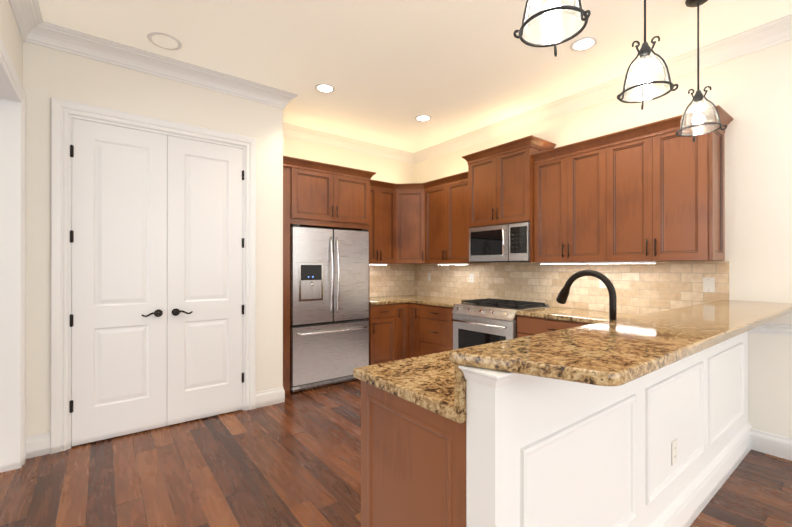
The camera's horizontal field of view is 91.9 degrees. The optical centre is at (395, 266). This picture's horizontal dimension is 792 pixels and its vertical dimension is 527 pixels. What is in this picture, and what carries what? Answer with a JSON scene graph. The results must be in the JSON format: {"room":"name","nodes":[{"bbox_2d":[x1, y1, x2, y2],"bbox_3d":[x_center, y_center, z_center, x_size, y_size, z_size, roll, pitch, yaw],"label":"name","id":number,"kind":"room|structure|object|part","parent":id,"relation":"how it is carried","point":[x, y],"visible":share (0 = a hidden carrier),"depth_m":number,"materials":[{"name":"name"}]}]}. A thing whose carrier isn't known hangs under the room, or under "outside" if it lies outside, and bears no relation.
{"room":"kitchen","nodes":[
{"label":"kitchen","id":0,"kind":"room"},
{"bbox_2d":[0,0,22,86],"bbox_3d":[-0.867,-0.185,0.233,0.200,3.050,7.580,0,0,-37],"label":"wall","id":1,"kind":"structure","parent":0,"point":[11,38],"depth_m":2.35,"materials":[{"name":"white paint"}]},
{"bbox_2d":[0,37,25,472],"bbox_3d":[-1.662,0.075,1.292,0.226,2.532,3.214,0,0,-37],"label":"door frame","id":2,"kind":"structure","parent":1,"relation":"attached to","point":[12,274],"depth_m":2.53,"materials":[{"name":"white wood"}]},
{"bbox_2d":[8,0,47,44],"bbox_3d":[-0.502,-1.647,0.018,0.116,0.127,6.790,0,0,-37],"label":"crown molding","id":3,"kind":"structure","parent":1,"relation":"attached to","point":[34,27],"depth_m":2.56,"materials":[{"name":"white wood"}]},
{"bbox_2d":[23,41,282,436],"bbox_3d":[-1.903,-0.180,3.288,1.870,3.050,0.110,0,0,-37],"label":"wall","id":4,"kind":"structure","parent":0,"point":[48,73],"depth_m":3.02,"materials":[{"name":"white paint"}]},
{"bbox_2d":[69,118,166,445],"bbox_3d":[-2.159,0.115,3.010,0.622,2.435,0.095,0,0,-37],"label":"pantry door","id":5,"kind":"structure","parent":4,"relation":"in","point":[118,241],"depth_m":3.01,"materials":[{"name":"white wood"}]},
{"bbox_2d":[51,97,255,453],"bbox_3d":[-1.942,0.064,3.241,1.450,2.562,0.136,0,0,-37],"label":"door frame","id":6,"kind":"structure","parent":4,"relation":"attached to","point":[64,113],"depth_m":2.83,"materials":[{"name":"white wood"}]},
{"bbox_2d":[40,22,298,108],"bbox_3d":[-1.740,-1.641,3.273,1.866,0.127,0.116,0,0,-37],"label":"crown molding","id":7,"kind":"structure","parent":4,"relation":"attached to","point":[60,38],"depth_m":3.12,"materials":[{"name":"white wood"}]},
{"bbox_2d":[167,135,243,425],"bbox_3d":[-1.663,0.116,3.389,0.622,2.435,0.095,0,0,-37],"label":"pantry door","id":8,"kind":"structure","parent":4,"relation":"in","point":[205,305],"depth_m":3.38,"materials":[{"name":"white wood"}]},
{"bbox_2d":[256,387,284,407],"bbox_3d":[-1.223,1.271,3.727,0.285,0.150,0.015,0,0,-37],"label":"baseboard","id":9,"kind":"structure","parent":4,"relation":"attached to","point":[276,395],"depth_m":3.72,"materials":[{"name":"white wood"}]},
{"bbox_2d":[283,136,413,296],"bbox_3d":[-1.467,-0.178,4.635,4.600,3.050,0.140,0,0,-37],"label":"wall","id":10,"kind":"structure","parent":0,"point":[391,171],"depth_m":5.22,"materials":[{"name":"white paint"}]},
{"bbox_2d":[283,122,411,163],"bbox_3d":[-0.683,-1.638,5.077,2.240,0.127,0.116,0,0,-37],"label":"crown molding","id":11,"kind":"structure","parent":10,"relation":"attached to","point":[289,130],"depth_m":5.07,"materials":[{"name":"white paint"}]},
{"bbox_2d":[369,264,413,296],"bbox_3d":[-0.202,0.194,5.509,1.224,0.467,0.010,0,0,-37],"label":"tile backsplash","id":12,"kind":"structure","parent":10,"relation":"attached to","point":[392,280],"depth_m":5.61,"materials":[{"name":"tile"}]},
{"bbox_2d":[363,173,434,263],"bbox_3d":[-0.020,-0.590,5.271,1.226,1.097,0.608,0,0,-37],"label":"upper cabinet","id":13,"kind":"object","parent":10,"relation":"attached to","point":[388,200],"depth_m":5.17,"materials":[{"name":"brown wood"}]},
{"bbox_3d":[0.204,-1.076,4.700,0.888,0.096,1.109,0,0,-37],"label":"crown","id":14,"kind":"part","parent":13,"relation":"part of","materials":[{"name":"brown wood"}]},
{"bbox_2d":[0,379,791,526],"bbox_3d":[-0.867,1.369,0.230,9.300,0.060,8.180,0,0,-37],"label":"floor","id":15,"kind":"structure","parent":0,"point":[293,459],"depth_m":2.43,"materials":[{"name":"brown wood"}]},
{"bbox_2d":[283,161,370,394],"bbox_3d":[-0.958,0.137,4.539,1.148,2.420,0.628,0,0,-37],"label":"tall cabinet","id":16,"kind":"object","parent":15,"relation":"on","point":[312,197],"depth_m":4.23,"materials":[{"name":"brown wood"}]},
{"bbox_2d":[290,224,368,392],"bbox_3d":[-0.879,0.444,4.541,0.968,1.783,0.702,0,0,-37],"label":"refrigerator","id":17,"kind":"object","parent":15,"relation":"on","point":[329,306],"visible":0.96,"depth_m":4.26,"materials":[{"name":"silver metal"}]},
{"bbox_2d":[371,303,398,364],"bbox_3d":[-0.346,0.908,5.005,0.388,0.878,0.630,0,0,-37],"label":"base cabinet","id":18,"kind":"object","parent":15,"relation":"on","point":[384,317],"depth_m":4.78,"materials":[{"name":"brown wood"}]},
{"bbox_2d":[369,296,404,304],"bbox_3d":[-0.273,0.448,5.055,0.563,0.040,0.640,0,0,-37],"label":"countertop","id":19,"kind":"structure","parent":18,"relation":"on","point":[384,299],"depth_m":4.89,"materials":[{"name":"brown stone"}]},
{"bbox_2d":[399,303,406,359],"bbox_3d":[-0.110,0.909,5.185,0.206,0.878,0.630,0,0,-37],"label":"base cabinet","id":20,"kind":"object","parent":15,"relation":"on","point":[402,306],"depth_m":4.95,"materials":[{"name":"brown wood"}]},
{"bbox_2d":[397,295,469,307],"bbox_3d":[0.459,0.448,5.107,0.663,0.040,1.446,0,0,-37],"label":"countertop","id":21,"kind":"structure","parent":20,"relation":"on","point":[419,299],"depth_m":4.94,"materials":[{"name":"brown stone"}]},
{"bbox_2d":[407,303,418,357],"bbox_3d":[0.472,0.909,5.117,0.629,0.878,0.231,0,0,-37],"label":"base cabinet","id":22,"kind":"object","parent":15,"relation":"on","point":[412,308],"depth_m":4.95,"materials":[{"name":"brown wood"}]},
{"bbox_2d":[361,381,465,526],"bbox_3d":[0.246,0.902,1.527,0.556,0.878,0.581,0,0,-37],"label":"base cabinet","id":23,"kind":"object","parent":15,"relation":"on","point":[413,456],"depth_m":1.35,"materials":[{"name":"brown wood"}]},
{"bbox_2d":[353,307,640,423],"bbox_3d":[1.185,0.376,2.259,2.973,0.174,0.600,0,0,-37],"label":"countertop","id":24,"kind":"structure","parent":23,"relation":"on","point":[435,382],"depth_m":1.48,"materials":[{"name":"brown stone"}]},
{"bbox_2d":[556,270,616,320],"bbox_3d":[1.011,0.219,2.051,0.090,0.406,0.338,0,0,-37],"label":"gooseneck faucet","id":25,"kind":"object","parent":24,"relation":"on","point":[562,296],"visible":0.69,"depth_m":2.00,"materials":[{"name":"black metal"}]},
{"bbox_2d":[419,304,453,355],"bbox_3d":[0.727,0.908,4.784,0.629,0.878,0.607,0,0,-37],"label":"base cabinet","id":26,"kind":"object","parent":15,"relation":"on","point":[435,322],"depth_m":4.60,"materials":[{"name":"brown wood"}]},
{"bbox_2d":[452,298,550,349],"bbox_3d":[1.118,0.865,4.182,0.720,0.962,0.816,0,0,-37],"label":"gas range","id":27,"kind":"object","parent":15,"relation":"on","point":[481,321],"visible":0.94,"depth_m":4.02,"materials":[{"name":"silver metal"}]},
{"bbox_2d":[517,315,590,337],"bbox_3d":[1.666,0.906,3.557,0.629,0.878,0.832,0,0,-37],"label":"base cabinet","id":28,"kind":"object","parent":15,"relation":"on","point":[526,325],"depth_m":3.50,"materials":[{"name":"brown wood"}]},
{"bbox_2d":[38,0,791,152],"bbox_3d":[-0.867,-1.760,0.236,9.300,0.100,8.180,0,0,-37],"label":"ceiling","id":29,"kind":"structure","parent":0,"point":[389,70],"depth_m":2.97,"materials":[{"name":"white paint"}]},
{"bbox_2d":[147,32,182,49],"bbox_3d":[-1.748,-1.702,2.899,0.230,0.008,0.230,0,0,-37],"label":"ceiling speaker","id":30,"kind":"object","parent":29,"relation":"attached to","point":[167,42],"visible":1,"depth_m":2.89,"materials":[{"name":"white plastic"}]},
{"bbox_2d":[315,83,334,92],"bbox_3d":[-0.677,-1.700,3.656,0.196,0.008,0.196,0,0,-37],"label":"recessed light","id":31,"kind":"object","parent":29,"relation":"in","point":[324,88],"visible":1,"depth_m":3.65,"materials":[{"name":"white"}]},
{"bbox_2d":[415,115,431,121],"bbox_3d":[0.312,-1.699,4.388,0.196,0.008,0.196,0,0,-37],"label":"recessed light","id":32,"kind":"object","parent":29,"relation":"in","point":[422,118],"visible":1,"depth_m":4.39,"materials":[{"name":"white"}]},
{"bbox_2d":[513,0,590,56],"bbox_3d":[0.584,-1.269,1.393,0.251,0.877,0.262,0,0,-37],"label":"pendant light","id":33,"kind":"object","parent":29,"relation":"hanging from","point":[552,9],"visible":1,"depth_m":1.39,"materials":[{"name":"white glass"}]},
{"bbox_2d":[570,36,597,51],"bbox_3d":[1.438,-1.702,2.933,0.196,0.008,0.196,0,0,-37],"label":"recessed light","id":34,"kind":"object","parent":29,"relation":"in","point":[584,44],"visible":1,"depth_m":2.92,"materials":[{"name":"white"}]},
{"bbox_2d":[617,0,678,109],"bbox_3d":[1.259,-1.268,1.909,0.251,0.877,0.262,0,0,-37],"label":"pendant light","id":35,"kind":"object","parent":29,"relation":"hanging from","point":[645,77],"visible":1,"depth_m":1.90,"materials":[{"name":"white glass"}]},
{"bbox_2d":[675,0,726,141],"bbox_3d":[1.934,-1.268,2.426,0.251,0.877,0.262,0,0,-37],"label":"pendant light","id":36,"kind":"object","parent":29,"relation":"hanging from","point":[698,119],"visible":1,"depth_m":2.42,"materials":[{"name":"glass"}]},
{"bbox_2d":[407,185,422,263],"bbox_3d":[0.195,-0.549,5.225,0.299,1.011,0.298,0,0,-37],"label":"upper cabinet","id":37,"kind":"object","parent":0,"relation":"attached to","point":[414,192],"depth_m":5.22,"materials":[{"name":"brown wood"}]},
{"bbox_2d":[414,40,791,437],"bbox_3d":[2.646,-0.181,2.923,0.150,3.050,7.580,0,0,-37],"label":"wall","id":38,"kind":"structure","parent":0,"point":[751,94],"depth_m":2.82,"materials":[{"name":"white paint"}]},
{"bbox_2d":[423,185,442,263],"bbox_3d":[0.645,-0.549,5.132,0.339,1.015,0.420,0,0,-37],"label":"upper cabinet","id":39,"kind":"object","parent":38,"relation":"attached to","point":[433,195],"depth_m":5.07,"materials":[{"name":"brown wood"}]},
{"bbox_2d":[443,177,466,263],"bbox_3d":[0.900,-0.549,4.799,0.339,1.015,0.420,0,0,-37],"label":"upper cabinet","id":40,"kind":"object","parent":38,"relation":"attached to","point":[454,192],"depth_m":4.75,"materials":[{"name":"brown wood"}]},
{"bbox_2d":[438,263,468,264],"bbox_3d":[0.719,-0.032,4.848,0.030,0.018,0.520,0,0,-37],"label":"under-cabinet light","id":41,"kind":"object","parent":40,"relation":"attached to","point":[455,264],"visible":1,"depth_m":4.78,"materials":[{"name":"white plastic"}]},
{"bbox_2d":[467,141,554,262],"bbox_3d":[1.254,-0.636,4.288,0.399,1.186,0.820,0,0,-37],"label":"upper cabinet","id":42,"kind":"object","parent":38,"relation":"attached to","point":[501,185],"depth_m":4.09,"materials":[{"name":"brown wood"}]},
{"bbox_2d":[469,222,529,262],"bbox_3d":[1.229,-0.250,4.269,0.457,0.402,0.792,0,0,-37],"label":"over-the-range microwave","id":43,"kind":"object","parent":42,"relation":"attached to","point":[503,243],"visible":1,"depth_m":4.12,"materials":[{"name":"silver metal"}]},
{"bbox_2d":[535,145,602,261],"bbox_3d":[1.741,-0.551,3.700,0.339,1.015,0.705,0,0,-37],"label":"upper cabinet","id":44,"kind":"object","parent":38,"relation":"attached to","point":[568,186],"depth_m":3.57,"materials":[{"name":"brown wood"}]},
{"bbox_2d":[540,262,583,263],"bbox_3d":[1.603,-0.034,3.692,0.030,0.018,0.450,0,0,-37],"label":"under-cabinet light","id":45,"kind":"object","parent":44,"relation":"attached to","point":[560,262],"visible":0.89,"depth_m":3.69,"materials":[{"name":"white plastic"}]},
{"bbox_2d":[414,261,728,314],"bbox_3d":[1.415,0.187,4.399,0.010,0.477,3.717,0,0,-37],"label":"tile backsplash","id":46,"kind":"structure","parent":38,"relation":"attached to","point":[646,288],"depth_m":3.78,"materials":[{"name":"tile"}]},
{"bbox_2d":[427,273,430,280],"bbox_3d":[0.484,0.149,5.600,0.007,0.116,0.072,0,0,-37],"label":"outlet","id":47,"kind":"object","parent":46,"relation":"attached to","point":[428,274],"depth_m":5.60,"materials":[{"name":"white plastic"}]},
{"bbox_2d":[469,274,473,282],"bbox_3d":[0.977,0.148,4.956,0.007,0.116,0.072,0,0,-37],"label":"outlet","id":48,"kind":"object","parent":46,"relation":"attached to","point":[471,276],"depth_m":4.95,"materials":[{"name":"white plastic"}]},
{"bbox_2d":[599,276,606,287],"bbox_3d":[1.977,0.146,3.651,0.007,0.116,0.072,0,0,-37],"label":"outlet","id":49,"kind":"object","parent":46,"relation":"attached to","point":[601,285],"depth_m":3.66,"materials":[{"name":"white plastic"}]},
{"bbox_2d":[703,278,714,292],"bbox_3d":[2.464,0.144,3.015,0.006,0.116,0.072,0,0,-37],"label":"outlet","id":50,"kind":"object","parent":46,"relation":"attached to","point":[708,284],"depth_m":3.01,"materials":[{"name":"white plastic"}]},
{"bbox_2d":[412,14,791,163],"bbox_3d":[2.541,-1.642,2.845,0.116,0.127,7.580,0,0,-37],"label":"crown molding","id":51,"kind":"structure","parent":38,"relation":"attached to","point":[778,31],"depth_m":3.46,"materials":[{"name":"white wood"}]},
{"bbox_2d":[603,117,725,261],"bbox_3d":[2.176,-0.552,3.132,0.339,1.015,0.726,0,0,-37],"label":"upper cabinet","id":52,"kind":"object","parent":38,"relation":"attached to","point":[654,191],"depth_m":2.97,"materials":[{"name":"brown wood"}]},
{"bbox_2d":[580,261,655,263],"bbox_3d":[1.898,-0.034,3.307,0.030,0.018,0.600,0,0,-37],"label":"under-cabinet light","id":53,"kind":"object","parent":52,"relation":"attached to","point":[637,262],"visible":0.96,"depth_m":3.25,"materials":[{"name":"white plastic"}]},
{"bbox_2d":[748,323,791,335],"bbox_3d":[3.741,0.441,1.345,0.028,0.076,3.745,0,0,-37],"label":"trim","id":54,"kind":"structure","parent":38,"relation":"attached to","point":[777,329],"depth_m":2.72,"materials":[{"name":"white"}]},
{"bbox_2d":[750,428,791,460],"bbox_3d":[3.747,1.266,1.348,0.015,0.150,3.745,0,0,-37],"label":"baseboard","id":55,"kind":"structure","parent":38,"relation":"attached to","point":[761,441],"depth_m":2.73,"materials":[{"name":"white wood"}]},
{"bbox_2d":[466,331,747,526],"bbox_3d":[1.415,0.816,1.979,2.948,1.054,0.119,0,0,-37],"label":"wall","id":56,"kind":"structure","parent":0,"point":[544,452],"depth_m":1.41,"materials":[{"name":"white wood"}]},
{"bbox_2d":[458,365,751,526],"bbox_3d":[1.408,0.816,1.961,2.984,1.054,0.139,0,0,-37],"label":"trim","id":57,"kind":"structure","parent":56,"relation":"attached to","point":[687,505],"depth_m":2.04,"materials":[{"name":"white wood"}]},
{"bbox_2d":[450,300,791,385],"bbox_3d":[1.463,0.270,1.884,2.988,0.035,0.420,0,0,-37],"label":"countertop","id":58,"kind":"structure","parent":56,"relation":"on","point":[620,352],"depth_m":1.24,"materials":[{"name":"brown stone"}]},
{"bbox_2d":[671,439,676,465],"bbox_3d":[1.370,0.912,1.882,0.070,0.115,0.007,0,0,-37],"label":"outlet","id":59,"kind":"object","parent":56,"relation":"attached to","point":[673,452],"visible":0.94,"depth_m":1.87,"materials":[{"name":"white plastic"}]}
]}

